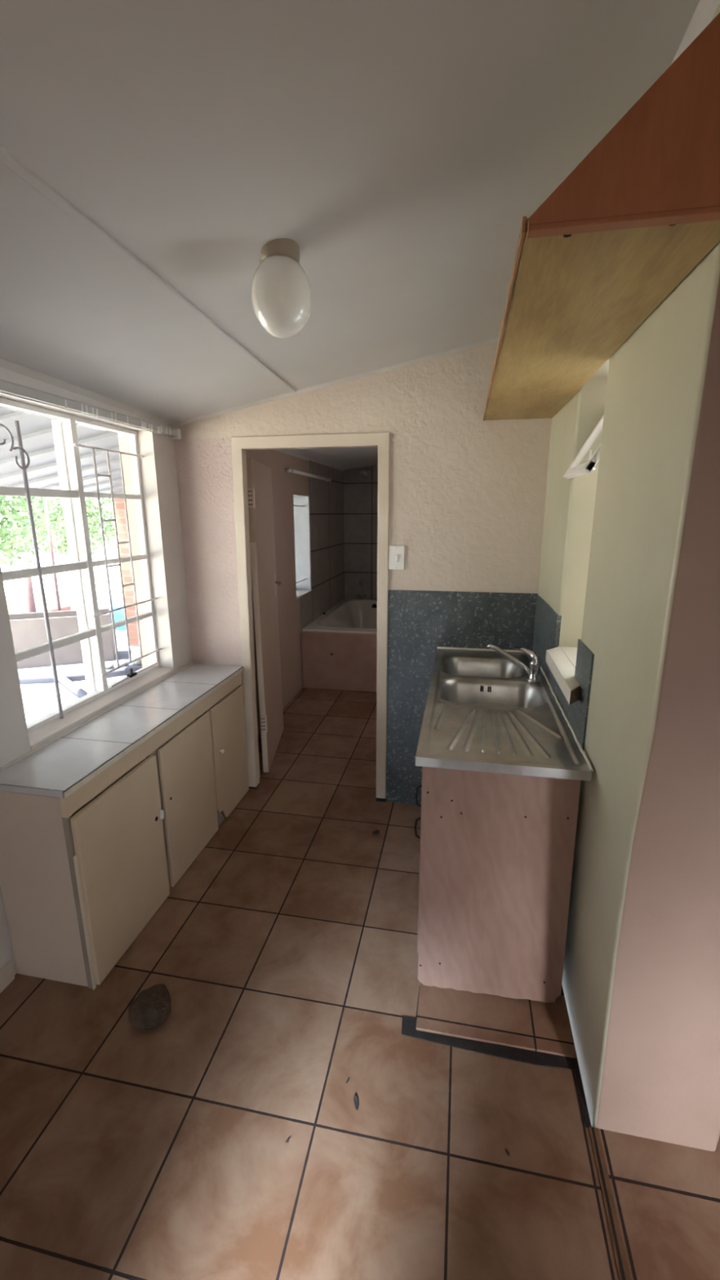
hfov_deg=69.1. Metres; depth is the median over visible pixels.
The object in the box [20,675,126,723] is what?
floor
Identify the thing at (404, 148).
ceiling
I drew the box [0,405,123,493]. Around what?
roof
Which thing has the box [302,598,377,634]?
tub
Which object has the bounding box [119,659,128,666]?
pebble
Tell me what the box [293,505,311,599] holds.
window
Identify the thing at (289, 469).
shower rail
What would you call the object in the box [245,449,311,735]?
wall
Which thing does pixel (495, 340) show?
crown molding
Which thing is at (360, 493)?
wall
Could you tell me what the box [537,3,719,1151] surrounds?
wall
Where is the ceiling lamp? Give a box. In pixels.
[251,238,311,337]
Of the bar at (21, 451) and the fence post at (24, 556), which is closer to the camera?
the bar at (21, 451)
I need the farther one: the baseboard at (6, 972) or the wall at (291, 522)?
the wall at (291, 522)
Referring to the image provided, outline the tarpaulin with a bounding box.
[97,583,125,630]
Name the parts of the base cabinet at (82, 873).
door, rail, knob, door, knob, door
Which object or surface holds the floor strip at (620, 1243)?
on the floor at (285, 954)
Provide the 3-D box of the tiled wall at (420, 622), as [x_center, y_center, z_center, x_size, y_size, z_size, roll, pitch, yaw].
[0.508,0.341,2.744,0.740,1.197,0.016,3,14,11]
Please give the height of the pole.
0.080 m
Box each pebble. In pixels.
[105,662,113,668]
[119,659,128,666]
[133,657,142,665]
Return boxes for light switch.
[388,545,404,569]
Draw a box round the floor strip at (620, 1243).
[588,1126,631,1279]
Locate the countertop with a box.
[0,662,243,798]
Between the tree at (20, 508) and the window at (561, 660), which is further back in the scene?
the tree at (20, 508)
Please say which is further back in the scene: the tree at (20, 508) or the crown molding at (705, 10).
the tree at (20, 508)
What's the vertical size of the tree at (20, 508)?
3.522 m
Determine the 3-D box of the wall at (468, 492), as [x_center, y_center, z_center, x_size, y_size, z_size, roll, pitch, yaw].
[0.056,-0.471,2.697,2.390,3.000,0.120,3,14,11]
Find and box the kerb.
[6,602,71,613]
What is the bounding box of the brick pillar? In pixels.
[113,498,139,646]
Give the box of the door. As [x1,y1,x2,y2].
[231,431,390,802]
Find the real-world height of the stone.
0.073 m
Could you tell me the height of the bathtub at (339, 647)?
0.574 m
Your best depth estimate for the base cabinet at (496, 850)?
1.65 m
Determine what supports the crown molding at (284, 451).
attached to the wall at (291, 522)
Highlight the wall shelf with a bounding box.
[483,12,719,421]
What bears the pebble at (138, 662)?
on the ground slab
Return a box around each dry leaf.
[353,1095,358,1110]
[372,830,379,834]
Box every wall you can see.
[0,367,192,974]
[0,530,120,610]
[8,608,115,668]
[173,342,551,777]
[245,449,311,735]
[299,591,312,631]
[342,465,377,599]
[386,590,537,804]
[532,595,594,750]
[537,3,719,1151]
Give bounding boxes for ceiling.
[0,0,699,422]
[285,446,377,470]
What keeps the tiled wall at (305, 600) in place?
attached to the wall at (291, 522)
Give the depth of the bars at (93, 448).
2.39 m
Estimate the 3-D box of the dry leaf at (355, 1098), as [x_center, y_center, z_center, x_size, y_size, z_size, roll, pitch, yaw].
[-0.009,1.274,1.441,0.012,0.004,0.036,-4,14,-15]
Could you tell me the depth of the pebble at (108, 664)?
5.52 m
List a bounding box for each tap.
[356,580,367,599]
[485,644,541,683]
[526,657,541,683]
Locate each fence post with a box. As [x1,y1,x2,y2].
[20,551,36,613]
[43,497,61,611]
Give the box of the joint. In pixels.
[591,1126,626,1279]
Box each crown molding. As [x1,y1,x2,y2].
[0,357,175,427]
[173,337,498,426]
[275,448,343,471]
[671,0,719,64]
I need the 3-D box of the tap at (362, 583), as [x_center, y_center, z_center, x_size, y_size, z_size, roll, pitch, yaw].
[0.014,-0.601,6.305,0.120,0.214,0.140,3,14,11]
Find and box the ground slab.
[17,630,142,684]
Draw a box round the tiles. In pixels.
[308,460,344,621]
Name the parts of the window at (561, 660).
sill, sash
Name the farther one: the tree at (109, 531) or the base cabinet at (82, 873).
the tree at (109, 531)
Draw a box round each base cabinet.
[0,671,248,990]
[414,766,581,1002]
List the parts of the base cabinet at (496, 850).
wire handle, wire handle, door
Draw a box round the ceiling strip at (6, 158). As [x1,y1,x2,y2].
[0,146,296,393]
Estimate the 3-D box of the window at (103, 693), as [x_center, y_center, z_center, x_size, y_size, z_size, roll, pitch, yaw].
[-1.230,-0.213,1.783,0.235,1.248,2.225,3,14,11]
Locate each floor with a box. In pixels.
[0,687,719,1279]
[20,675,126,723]
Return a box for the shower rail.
[284,467,331,481]
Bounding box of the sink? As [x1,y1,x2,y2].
[415,646,593,781]
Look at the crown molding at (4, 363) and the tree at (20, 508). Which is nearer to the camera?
the crown molding at (4, 363)
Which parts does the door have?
lock plate, handle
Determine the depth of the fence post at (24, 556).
7.38 m
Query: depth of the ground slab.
5.54 m
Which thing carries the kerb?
on the wall at (15, 589)
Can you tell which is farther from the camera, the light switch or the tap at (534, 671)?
the light switch
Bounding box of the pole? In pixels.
[57,675,87,697]
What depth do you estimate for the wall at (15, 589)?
14.76 m
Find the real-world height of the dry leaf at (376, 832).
0.004 m
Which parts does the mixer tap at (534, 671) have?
spout, lever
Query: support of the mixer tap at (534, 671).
on the sink
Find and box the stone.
[128,983,170,1030]
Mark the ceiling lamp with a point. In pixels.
(282, 296)
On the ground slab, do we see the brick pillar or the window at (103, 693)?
the brick pillar
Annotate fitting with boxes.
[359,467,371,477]
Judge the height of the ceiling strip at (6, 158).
0.154 m
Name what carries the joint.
on the floor strip at (620, 1243)
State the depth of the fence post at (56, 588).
7.65 m
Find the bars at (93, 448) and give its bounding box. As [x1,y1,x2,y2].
[73,443,162,675]
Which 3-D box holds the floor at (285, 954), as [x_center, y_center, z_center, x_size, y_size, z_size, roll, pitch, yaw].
[1.013,1.139,2.229,4.700,0.130,8.900,3,14,11]
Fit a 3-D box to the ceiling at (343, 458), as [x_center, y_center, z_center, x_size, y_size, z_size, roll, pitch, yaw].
[0.080,-1.656,4.301,1.780,0.294,3.621,3,14,11]
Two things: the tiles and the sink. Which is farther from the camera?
the tiles
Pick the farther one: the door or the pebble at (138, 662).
the pebble at (138, 662)
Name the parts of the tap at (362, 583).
tap spout, tap handle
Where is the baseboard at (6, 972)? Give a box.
[0,960,14,993]
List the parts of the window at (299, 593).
sill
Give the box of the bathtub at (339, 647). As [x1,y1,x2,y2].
[301,598,377,692]
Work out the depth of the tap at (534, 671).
2.16 m
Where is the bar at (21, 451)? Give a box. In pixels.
[0,420,63,719]
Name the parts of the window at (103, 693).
curtain rail, sill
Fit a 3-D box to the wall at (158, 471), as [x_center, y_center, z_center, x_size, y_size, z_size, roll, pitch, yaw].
[-1.520,0.081,0.449,0.175,3.000,5.034,3,14,11]
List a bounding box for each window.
[0,378,181,751]
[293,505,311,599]
[545,414,604,704]
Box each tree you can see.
[0,495,63,566]
[4,497,115,577]
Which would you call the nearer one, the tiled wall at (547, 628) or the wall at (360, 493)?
the tiled wall at (547, 628)

